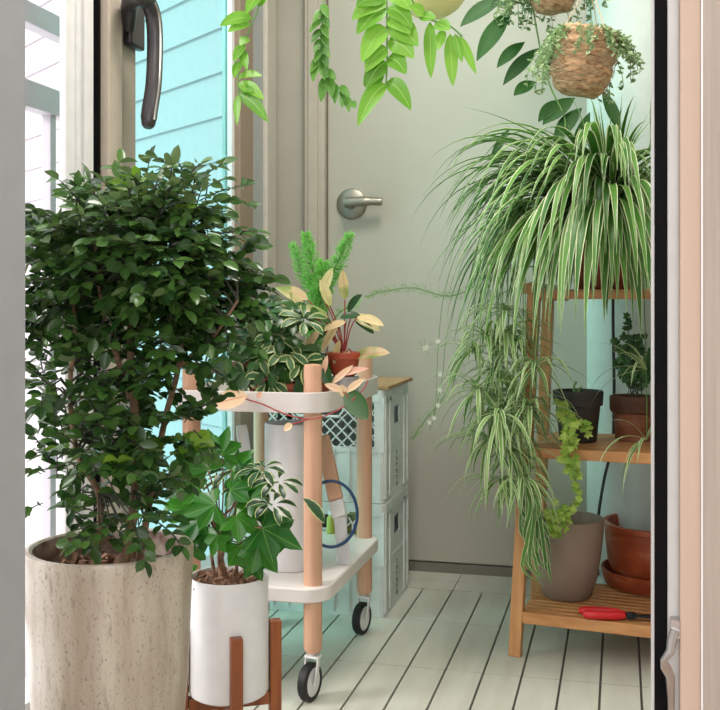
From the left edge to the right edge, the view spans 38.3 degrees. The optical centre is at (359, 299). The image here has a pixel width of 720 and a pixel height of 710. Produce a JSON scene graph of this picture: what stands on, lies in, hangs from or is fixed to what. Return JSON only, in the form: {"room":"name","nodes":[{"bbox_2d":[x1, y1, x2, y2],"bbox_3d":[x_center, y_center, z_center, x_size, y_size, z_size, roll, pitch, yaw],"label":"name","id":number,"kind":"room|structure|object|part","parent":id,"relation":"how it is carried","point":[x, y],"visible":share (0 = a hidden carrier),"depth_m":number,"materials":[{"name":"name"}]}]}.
{"room":"sunroom","nodes":[
{"label":"sunroom","id":0,"kind":"room"},
{"bbox_2d":[276,0,529,567],"bbox_3d":[0.354,-0.410,2.881,1.420,2.380,0.100,0,0,14],"label":"door frame","id":1,"kind":"structure","parent":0,"point":[290,14],"depth_m":2.97,"materials":[{"name":"grey paint"}]},
{"bbox_2d":[253,5,262,467],"bbox_3d":[-0.300,-0.425,2.840,0.038,2.350,0.104,0,0,14],"label":"trim","id":2,"kind":"structure","parent":1,"relation":"attached to","point":[258,22],"depth_m":2.85,"materials":[{"name":"beige wood"}]},
{"bbox_2d":[305,0,327,358],"bbox_3d":[0.368,-0.280,2.804,1.076,2.060,0.042,0,0,14],"label":"trim","id":3,"kind":"structure","parent":1,"relation":"attached to","point":[316,111],"depth_m":2.91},
{"bbox_2d":[328,0,586,565],"bbox_3d":[0.370,-0.265,2.787,0.964,1.970,0.073,0,0,14],"label":"door","id":4,"kind":"structure","parent":1,"relation":"in","point":[378,180],"depth_m":2.85,"materials":[{"name":"paint"}]},
{"bbox_3d":[-0.004,-0.270,2.875,0.141,0.087,0.061,0,0,14],"label":"handle","id":5,"kind":"part","parent":4,"relation":"part of","materials":[{"name":"metal"}]},
{"bbox_2d":[409,560,531,577],"bbox_3d":[0.446,0.737,2.800,1.104,0.026,0.012,0,0,14],"label":"trim","id":6,"kind":"structure","parent":1,"relation":"attached to","point":[425,566],"depth_m":2.84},
{"bbox_2d":[188,571,650,709],"bbox_3d":[0.111,0.765,1.873,1.300,0.030,1.973,0,0,14],"label":"floor","id":7,"kind":"structure","parent":0,"point":[443,644],"depth_m":2.15,"materials":[{"name":"wood"}]},
{"bbox_2d":[25,145,290,709],"bbox_3d":[-0.342,0.258,1.552,0.458,0.983,0.385,0,0,10],"label":"potted tree","id":8,"kind":"object","parent":7,"relation":"on","point":[108,606],"visible":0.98,"depth_m":1.47,"materials":[{"name":"plant"}]},
{"bbox_2d":[25,528,193,709],"bbox_3d":[-0.374,0.558,1.548,0.249,0.384,0.249,0,0,14],"label":"planter","id":9,"kind":"object","parent":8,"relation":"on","point":[107,628],"depth_m":1.45,"materials":[{"name":"stone"}]},
{"bbox_2d":[185,618,281,709],"bbox_3d":[-0.223,0.650,1.763,0.139,0.200,0.139,0,0,29],"label":"plant stand","id":10,"kind":"object","parent":7,"relation":"on","point":[273,697],"visible":0.56,"depth_m":1.76,"materials":[{"name":"brown wood"}]},
{"bbox_3d":[-0.300,0.650,1.741,0.020,0.200,0.020,0,0,-16],"label":"leg","id":11,"kind":"part","parent":10,"relation":"part of","materials":[{"name":"brown wood"}]},
{"bbox_3d":[-0.201,0.650,1.686,0.020,0.200,0.020,0,0,-16],"label":"leg","id":12,"kind":"part","parent":10,"relation":"part of","materials":[{"name":"brown wood"}]},
{"bbox_2d":[163,426,324,706],"bbox_3d":[-0.205,0.442,1.727,0.178,0.454,0.268,0,0,-36],"label":"potted plant","id":13,"kind":"object","parent":10,"relation":"on","point":[232,599],"visible":0.98,"depth_m":1.71,"materials":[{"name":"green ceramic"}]},
{"bbox_3d":[-0.223,0.568,1.763,0.134,0.200,0.134,0,0,14],"label":"pot","id":14,"kind":"part","parent":13,"relation":"part of","materials":[{"name":"white ceramic"}]},
{"bbox_3d":[-0.230,0.370,1.739,0.160,0.230,0.082,0,0,14],"label":"stem","id":15,"kind":"part","parent":13,"relation":"part of","materials":[{"name":"green plant"}]},
{"bbox_3d":[-0.146,0.650,1.785,0.020,0.200,0.020,0,0,-16],"label":"leg","id":16,"kind":"part","parent":10,"relation":"part of","materials":[{"name":"brown wood"}]},
{"bbox_2d":[234,0,252,538],"bbox_3d":[-0.321,-0.425,2.741,0.046,2.350,0.097,0,0,14],"label":"trim","id":17,"kind":"structure","parent":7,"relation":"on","point":[243,131],"depth_m":2.72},
{"bbox_2d":[93,0,233,538],"bbox_3d":[-0.387,-0.390,2.340,0.147,2.280,0.714,0,0,14],"label":"window","id":18,"kind":"structure","parent":17,"relation":"attached to","point":[118,25],"depth_m":2.03,"materials":[{"name":"beige wood"}]},
{"bbox_3d":[-0.458,-0.620,2.103,0.020,0.219,0.064,0,0,14],"label":"handle","id":19,"kind":"part","parent":18,"relation":"part of","materials":[{"name":"metal"}]},
{"bbox_3d":[-0.436,-0.467,2.027,0.087,0.268,0.079,0,0,14],"label":"lever","id":20,"kind":"part","parent":18,"relation":"part of","materials":[{"name":"metal"}]},
{"bbox_2d":[177,358,377,701],"bbox_3d":[-0.158,0.434,2.162,0.312,0.631,0.471,0,0,14],"label":"trolley","id":21,"kind":"object","parent":7,"relation":"on","point":[321,578],"visible":0.52,"depth_m":1.94,"materials":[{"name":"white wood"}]},
{"bbox_3d":[-0.325,0.389,1.998,0.035,0.539,0.035,0,0,14],"label":"leg","id":22,"kind":"part","parent":21,"relation":"part of","materials":[{"name":"brown wood"}]},
{"bbox_3d":[-0.227,0.389,2.386,0.035,0.539,0.035,0,0,14],"label":"leg","id":23,"kind":"part","parent":21,"relation":"part of","materials":[{"name":"brown wood"}]},
{"bbox_2d":[207,294,331,392],"bbox_3d":[-0.181,0.095,2.047,0.268,0.213,0.226,0,0,14],"label":"plant","id":24,"kind":"object","parent":21,"relation":"on","point":[288,355],"visible":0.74,"depth_m":1.97,"materials":[{"name":"green plant"}]},
{"bbox_3d":[-0.197,0.163,2.081,0.124,0.075,0.124,0,0,14],"label":"pot","id":25,"kind":"part","parent":24,"relation":"part of","materials":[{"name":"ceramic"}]},
{"bbox_3d":[-0.183,0.086,2.041,0.191,0.148,0.148,0,0,14],"label":"stem","id":26,"kind":"part","parent":24,"relation":"part of","materials":[{"name":"green plant"}]},
{"bbox_2d":[177,375,377,412],"bbox_3d":[-0.158,0.190,2.162,0.312,0.038,0.468,0,0,14],"label":"tray","id":27,"kind":"object","parent":21,"relation":"on","point":[313,400],"depth_m":1.93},
{"bbox_2d":[201,531,377,603],"bbox_3d":[-0.158,0.546,2.162,0.312,0.028,0.468,0,0,14],"label":"tray","id":28,"kind":"object","parent":21,"relation":"on","point":[293,587],"depth_m":2.01,"materials":[{"name":"white plastic"}]},
{"bbox_2d":[216,355,368,430],"bbox_3d":[-0.114,0.171,1.951,0.300,0.137,0.147,0,0,14],"label":"trailing hoya","id":29,"kind":"object","parent":21,"relation":"on","point":[354,401],"visible":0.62,"depth_m":1.89,"materials":[{"name":"plant"}]},
{"bbox_2d":[284,381,294,391],"bbox_3d":[-0.128,0.179,1.997,0.066,0.042,0.066,0,0,14],"label":"pot","id":30,"kind":"object","parent":29,"relation":"on","point":[290,386],"depth_m":1.97,"materials":[{"name":"ceramic"}]},
{"bbox_3d":[-0.092,0.185,1.933,0.242,0.084,0.108,0,0,14],"label":"stem","id":31,"kind":"part","parent":29,"relation":"part of","materials":[{"name":"plant"}]},
{"bbox_2d":[236,419,358,572],"bbox_3d":[-0.127,0.388,2.067,0.240,0.287,0.105,0,0,14],"label":"watering can","id":32,"kind":"object","parent":21,"relation":"on","point":[284,447],"visible":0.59,"depth_m":2.02,"materials":[{"name":"white metal"}]},
{"bbox_3d":[-0.210,0.363,2.073,0.076,0.227,0.032,0,0,3],"label":"spout","id":33,"kind":"part","parent":32,"relation":"part of","materials":[{"name":"beige metal"}]},
{"bbox_3d":[-0.041,0.428,2.071,0.077,0.138,0.006,0,0,0],"label":"hoop handle","id":34,"kind":"part","parent":32,"relation":"part of","materials":[{"name":"blue metal"}]},
{"bbox_3d":[-0.088,0.389,1.938,0.035,0.539,0.035,0,0,14],"label":"leg","id":35,"kind":"part","parent":21,"relation":"part of","materials":[{"name":"brown wood"}]},
{"bbox_2d":[287,229,362,391],"bbox_3d":[-0.077,0.027,2.166,0.158,0.347,0.116,0,0,14],"label":"fern","id":36,"kind":"object","parent":21,"relation":"on","point":[320,265],"visible":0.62,"depth_m":2.15,"materials":[{"name":"plant"}]},
{"bbox_2d":[293,359,329,391],"bbox_3d":[-0.101,0.163,2.181,0.100,0.075,0.100,0,0,14],"label":"pot","id":37,"kind":"object","parent":36,"relation":"on","point":[324,389],"depth_m":2.15,"materials":[{"name":"ceramic"}]},
{"bbox_3d":[-0.071,-0.003,2.156,0.139,0.268,0.059,0,0,-3],"label":"stem","id":38,"kind":"part","parent":36,"relation":"part of","materials":[{"name":"green plant"}]},
{"bbox_2d":[327,511,334,533],"bbox_3d":[-0.066,0.506,2.363,0.020,0.050,0.020,0,0,14],"label":"bottle","id":39,"kind":"object","parent":21,"relation":"on","point":[330,521],"visible":0.66,"depth_m":2.35,"materials":[{"name":"plastic"}]},
{"bbox_2d":[322,434,350,564],"bbox_3d":[-0.058,0.404,2.110,0.032,0.254,0.105,0,0,-36],"label":"brush","id":40,"kind":"object","parent":21,"relation":"on","point":[329,469],"visible":0.98,"depth_m":2.09,"materials":[{"name":"brown wood"}]},
{"bbox_2d":[330,376,358,390],"bbox_3d":[-0.032,0.176,2.071,0.060,0.048,0.060,0,0,14],"label":"tin","id":41,"kind":"object","parent":21,"relation":"on","point":[346,381],"visible":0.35,"depth_m":2.04,"materials":[{"name":"grey metal"}]},
{"bbox_2d":[275,268,388,376],"bbox_3d":[-0.058,0.044,2.067,0.235,0.216,0.080,0,0,1],"label":"rubber plant","id":42,"kind":"object","parent":41,"relation":"on","point":[340,358],"visible":0.84,"depth_m":2.05,"materials":[{"name":"beige plant"}]},
{"bbox_3d":[-0.069,0.053,2.063,0.130,0.123,0.048,0,0,14],"label":"stem","id":43,"kind":"part","parent":42,"relation":"part of","materials":[{"name":"red plant"}]},
{"bbox_3d":[-0.032,0.128,2.071,0.072,0.048,0.072,0,0,14],"label":"pot","id":44,"kind":"part","parent":42,"relation":"part of","materials":[{"name":"red ceramic"}]},
{"bbox_2d":[347,512,355,533],"bbox_3d":[-0.010,0.509,2.367,0.035,0.044,0.031,0,0,14],"label":"carton","id":45,"kind":"object","parent":21,"relation":"on","point":[351,516],"visible":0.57,"depth_m":2.35,"materials":[{"name":"green cardboard"}]},
{"bbox_3d":[0.009,0.389,2.326,0.035,0.539,0.035,0,0,14],"label":"leg","id":46,"kind":"part","parent":21,"relation":"part of","materials":[{"name":"brown wood"}]},
{"bbox_2d":[269,484,408,617],"bbox_3d":[-0.066,0.616,2.613,0.331,0.268,0.280,0,0,14],"label":"crate","id":47,"kind":"object","parent":7,"relation":"on","point":[390,519],"visible":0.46,"depth_m":2.47,"materials":[{"name":"plastic"}]},
{"bbox_2d":[269,383,408,503],"bbox_3d":[-0.066,0.346,2.613,0.331,0.268,0.280,0,0,14],"label":"crate","id":48,"kind":"object","parent":47,"relation":"on","point":[390,408],"visible":0.46,"depth_m":2.48,"materials":[{"name":"plastic"}]},
{"bbox_2d":[378,377,412,389],"bbox_3d":[-0.065,0.207,2.615,0.345,0.009,0.288,0,0,14],"label":"wooden board","id":49,"kind":"object","parent":48,"relation":"on","point":[384,383],"visible":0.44,"depth_m":2.57,"materials":[{"name":"brown wood"}]},
{"bbox_2d":[508,283,650,657],"bbox_3d":[0.584,0.358,2.224,0.498,0.786,0.284,0,0,22],"label":"shelf unit","id":50,"kind":"object","parent":7,"relation":"on","point":[541,610],"visible":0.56,"depth_m":2.17,"materials":[{"name":"brown wood"}]},
{"bbox_2d":[363,266,580,441],"bbox_3d":[0.291,0.120,2.394,0.562,0.424,0.096,0,0,10],"label":"fern","id":51,"kind":"object","parent":50,"relation":"on","point":[405,287],"visible":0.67,"depth_m":2.40,"materials":[{"name":"plant"}]},
{"bbox_3d":[0.346,0.367,2.179,0.067,0.766,0.022,0,0,22],"label":"post","id":52,"kind":"part","parent":50,"relation":"part of","materials":[{"name":"brown wood"}]},
{"bbox_2d":[412,96,650,586],"bbox_3d":[0.467,0.059,2.185,0.700,1.054,0.688,0,0,-27],"label":"spider plant","id":53,"kind":"object","parent":50,"relation":"on","point":[596,207],"visible":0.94,"depth_m":2.07,"materials":[{"name":"green plant"}]},
{"bbox_3d":[0.528,-0.080,2.215,0.160,0.115,0.160,0,0,14],"label":"pot","id":54,"kind":"part","parent":53,"relation":"part of","materials":[{"name":"ceramic"}]},
{"bbox_3d":[0.427,0.367,2.427,0.056,0.766,0.022,0,0,22],"label":"post","id":55,"kind":"part","parent":50,"relation":"part of","materials":[{"name":"brown wood"}]},
{"bbox_2d":[537,510,603,601],"bbox_3d":[0.456,0.566,2.284,0.160,0.174,0.160,0,0,14],"label":"clay pot","id":56,"kind":"object","parent":50,"relation":"on","point":[576,555],"visible":0.75,"depth_m":2.22,"materials":[{"name":"ceramic"}]},
{"bbox_2d":[542,381,603,538],"bbox_3d":[0.448,0.330,2.182,0.112,0.310,0.258,0,0,21],"label":"trailing ivy","id":57,"kind":"object","parent":50,"relation":"on","point":[575,431],"visible":0.95,"depth_m":2.10,"materials":[{"name":"plant"}]},
{"bbox_3d":[0.433,0.327,2.165,0.058,0.303,0.175,0,0,14],"label":"stem","id":58,"kind":"part","parent":57,"relation":"part of","materials":[{"name":"green plant"}]},
{"bbox_2d":[553,388,603,442],"bbox_3d":[0.474,0.252,2.252,0.109,0.110,0.109,0,0,14],"label":"pot","id":59,"kind":"object","parent":57,"relation":"on","point":[581,399],"depth_m":2.21,"materials":[{"name":"plastic"}]},
{"bbox_3d":[0.596,0.665,2.218,0.452,0.024,0.282,0,0,22],"label":"slatted shelf","id":60,"kind":"part","parent":50,"relation":"part of","materials":[{"name":"brown wood"}]},
{"bbox_3d":[0.581,-0.017,2.224,0.412,0.037,0.282,0,0,22],"label":"slatted shelf","id":61,"kind":"part","parent":50,"relation":"part of","materials":[{"name":"brown wood"}]},
{"bbox_3d":[0.596,0.319,2.218,0.414,0.024,0.282,0,0,22],"label":"slatted shelf","id":62,"kind":"part","parent":50,"relation":"part of","materials":[{"name":"brown wood"}]},
{"bbox_2d":[578,606,650,619],"bbox_3d":[0.529,0.642,2.117,0.164,0.017,0.046,0,0,14],"label":"secateurs","id":63,"kind":"object","parent":50,"relation":"on","point":[589,612],"visible":0.92,"depth_m":2.11,"materials":[{"name":"red plastic"}]},
{"bbox_3d":[0.499,0.642,2.136,0.096,0.017,0.025,0,0,14],"label":"handle","id":64,"kind":"part","parent":63,"relation":"part of","materials":[{"name":"red plastic"}]},
{"bbox_3d":[0.498,0.642,2.113,0.085,0.017,0.019,0,0,8],"label":"handle","id":65,"kind":"part","parent":63,"relation":"part of","materials":[{"name":"red plastic"}]},
{"bbox_2d":[601,559,650,596],"bbox_3d":[0.675,0.632,2.372,0.242,0.040,0.242,0,0,14],"label":"saucer","id":66,"kind":"object","parent":50,"relation":"on","point":[642,587],"visible":0.23,"depth_m":2.29,"materials":[{"name":"ceramic"}]},
{"bbox_2d":[603,513,650,579],"bbox_3d":[0.675,0.573,2.372,0.234,0.134,0.234,0,0,14],"label":"terracotta bowl","id":67,"kind":"object","parent":66,"relation":"on","point":[628,550],"visible":0.34,"depth_m":2.30,"materials":[{"name":"orange ceramic"}]},
{"bbox_2d":[609,312,650,441],"bbox_3d":[0.599,0.166,2.268,0.103,0.281,0.101,0,0,14],"label":"potted plant","id":68,"kind":"object","parent":50,"relation":"on","point":[631,408],"visible":0.82,"depth_m":2.25,"materials":[{"name":"plant"}]},
{"bbox_2d":[614,413,650,441],"bbox_3d":[0.598,0.273,2.268,0.083,0.067,0.083,0,0,14],"label":"pot","id":69,"kind":"object","parent":68,"relation":"on","point":[622,428],"depth_m":2.23,"materials":[{"name":"ceramic"}]},
{"bbox_3d":[0.599,0.132,2.274,0.075,0.180,0.066,0,0,14],"label":"stem","id":70,"kind":"part","parent":68,"relation":"part of","materials":[{"name":"green plant"}]},
{"bbox_2d":[587,0,650,583],"bbox_3d":[0.698,-0.425,2.557,0.278,2.350,0.278,0,0,14],"label":"wall","id":71,"kind":"structure","parent":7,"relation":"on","point":[633,508],"depth_m":2.45,"materials":[{"name":"paint"}]},
{"bbox_2d":[597,175,647,575],"bbox_3d":[0.612,0.186,2.445,0.170,1.127,0.412,0,0,-21],"label":"cable","id":72,"kind":"object","parent":71,"relation":"attached to","point":[612,302],"visible":0.24,"depth_m":2.40,"materials":[{"name":"plastic"}]},
{"bbox_3d":[0.139,-1.640,1.966,1.450,0.080,1.980,0,0,14],"label":"ceiling","id":73,"kind":"structure","parent":0,"visible":0},
{"bbox_2d":[220,0,356,123],"bbox_3d":[-0.147,-0.967,2.038,0.264,1.266,0.120,0,0,-27],"label":"vine","id":74,"kind":"object","parent":73,"relation":"hanging from","point":[251,95],"visible":1,"depth_m":1.99,"materials":[{"name":"plant"}]},
{"bbox_3d":[-0.129,-0.684,2.041,0.232,0.597,0.060,0,0,-20],"label":"stem","id":75,"kind":"part","parent":74,"relation":"part of","materials":[{"name":"green plant"}]},
{"bbox_2d":[352,0,475,125],"bbox_3d":[0.117,-0.956,1.925,0.224,1.288,0.197,0,0,14],"label":"plant","id":76,"kind":"object","parent":73,"relation":"hanging from","point":[400,26],"visible":1,"depth_m":1.85,"materials":[{"name":"green plant"}]},
{"bbox_3d":[0.111,-0.515,1.847,0.121,0.259,0.079,0,0,45],"label":"stem","id":77,"kind":"part","parent":76,"relation":"part of","materials":[{"name":"green plant"}]},
{"bbox_3d":[0.133,-0.585,1.946,0.147,0.114,0.147,0,0,14],"label":"pot","id":78,"kind":"part","parent":76,"relation":"part of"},
{"bbox_2d":[460,0,620,160],"bbox_3d":[0.416,-0.952,2.373,0.353,1.296,0.154,0,0,14],"label":"plant","id":79,"kind":"object","parent":73,"relation":"hanging from","point":[550,111],"visible":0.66,"depth_m":2.32,"materials":[{"name":"green plant"}]},
{"bbox_3d":[0.424,-0.672,2.347,0.089,0.678,0.084,0,0,14],"label":"stem","id":80,"kind":"part","parent":79,"relation":"part of","materials":[{"name":"green plant"}]},
{"bbox_2d":[493,0,610,30],"bbox_3d":[0.413,-1.106,2.287,0.256,0.988,0.219,0,0,-29],"label":"planter","id":81,"kind":"object","parent":73,"relation":"hanging from","point":[551,8],"visible":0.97,"depth_m":2.29,"materials":[{"name":"wicker"}]},
{"bbox_2d":[524,0,645,103],"bbox_3d":[0.452,-1.003,2.109,0.235,1.194,0.214,0,0,-7],"label":"planter","id":82,"kind":"object","parent":73,"relation":"hanging from","point":[581,58],"visible":1,"depth_m":2.05,"materials":[{"name":"wicker"}]},
{"bbox_3d":[-0.102,-0.410,1.005,1.450,2.380,0.100,0,0,14],"label":"wall","id":83,"kind":"structure","parent":0,"visible":0},
{"bbox_2d":[0,0,24,709],"bbox_3d":[-0.411,-0.295,1.083,0.074,2.150,0.100,0,0,14],"label":"door frame","id":84,"kind":"structure","parent":83,"relation":"attached to","point":[12,12],"depth_m":1.10,"materials":[{"name":"beige paint"}]},
{"bbox_2d":[25,0,209,709],"bbox_3d":[-0.433,-0.300,2.971,0.328,2.500,4.550,0,0,14],"label":"window","id":85,"kind":"structure","parent":83,"relation":"in","point":[76,16],"depth_m":1.97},
{"bbox_3d":[-0.476,0.050,2.982,0.240,1.800,4.550,0,0,14],"label":"balcony railing","id":86,"kind":"part","parent":85,"relation":"part of","materials":[{"name":"white metal"}]},
{"bbox_2d":[651,0,679,709],"bbox_3d":[0.265,-0.295,0.901,0.022,2.150,0.083,0,0,14],"label":"door frame","id":87,"kind":"structure","parent":83,"relation":"in","point":[665,621],"depth_m":0.89,"materials":[{"name":"black paint"}]},
{"bbox_3d":[0.258,-0.295,0.914,0.002,2.150,0.042,0,0,14],"label":"edge trim","id":88,"kind":"part","parent":87,"relation":"part of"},
{"bbox_2d":[679,0,700,709],"bbox_3d":[0.285,-0.295,0.902,0.017,2.150,0.072,0,0,14],"label":"trim","id":89,"kind":"structure","parent":83,"relation":"attached to","point":[689,10],"depth_m":0.87,"materials":[{"name":"brown wood"}]},
{"bbox_2d":[701,0,702,709],"bbox_3d":[0.294,-0.295,0.898,0.002,2.150,0.075,0,0,14],"label":"trim","id":90,"kind":"structure","parent":83,"relation":"attached to","point":[701,0],"depth_m":0.86,"materials":[{"name":"beige wood"}]},
{"bbox_2d":[703,0,719,709],"bbox_3d":[0.340,-0.295,0.887,0.094,2.150,0.074,0,0,14],"label":"trim","id":91,"kind":"structure","parent":83,"relation":"attached to","point":[711,8],"depth_m":0.86,"materials":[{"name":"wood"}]},
{"bbox_3d":[-0.268,-0.425,2.975,0.034,2.350,0.021,0,0,14],"label":"wall","id":92,"kind":"structure","parent":0,"visible":0},
{"bbox_2d":[263,0,275,418],"bbox_3d":[-0.272,-0.425,2.926,0.050,2.350,0.077,0,0,14],"label":"trim","id":93,"kind":"structure","parent":92,"relation":"attached to","point":[269,7],"depth_m":2.90,"materials":[{"name":"beige wood"}]},
{"label":"outside","id":94,"kind":"structure","parent":0,"visible":0},
{"bbox_2d":[25,0,221,643],"bbox_3d":[-3.374,-1.080,8.574,0.834,9.660,9.388,0,0,-42],"label":"house","id":95,"kind":"structure","parent":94,"point":[189,116],"depth_m":5.33,"materials":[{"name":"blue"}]}
]}

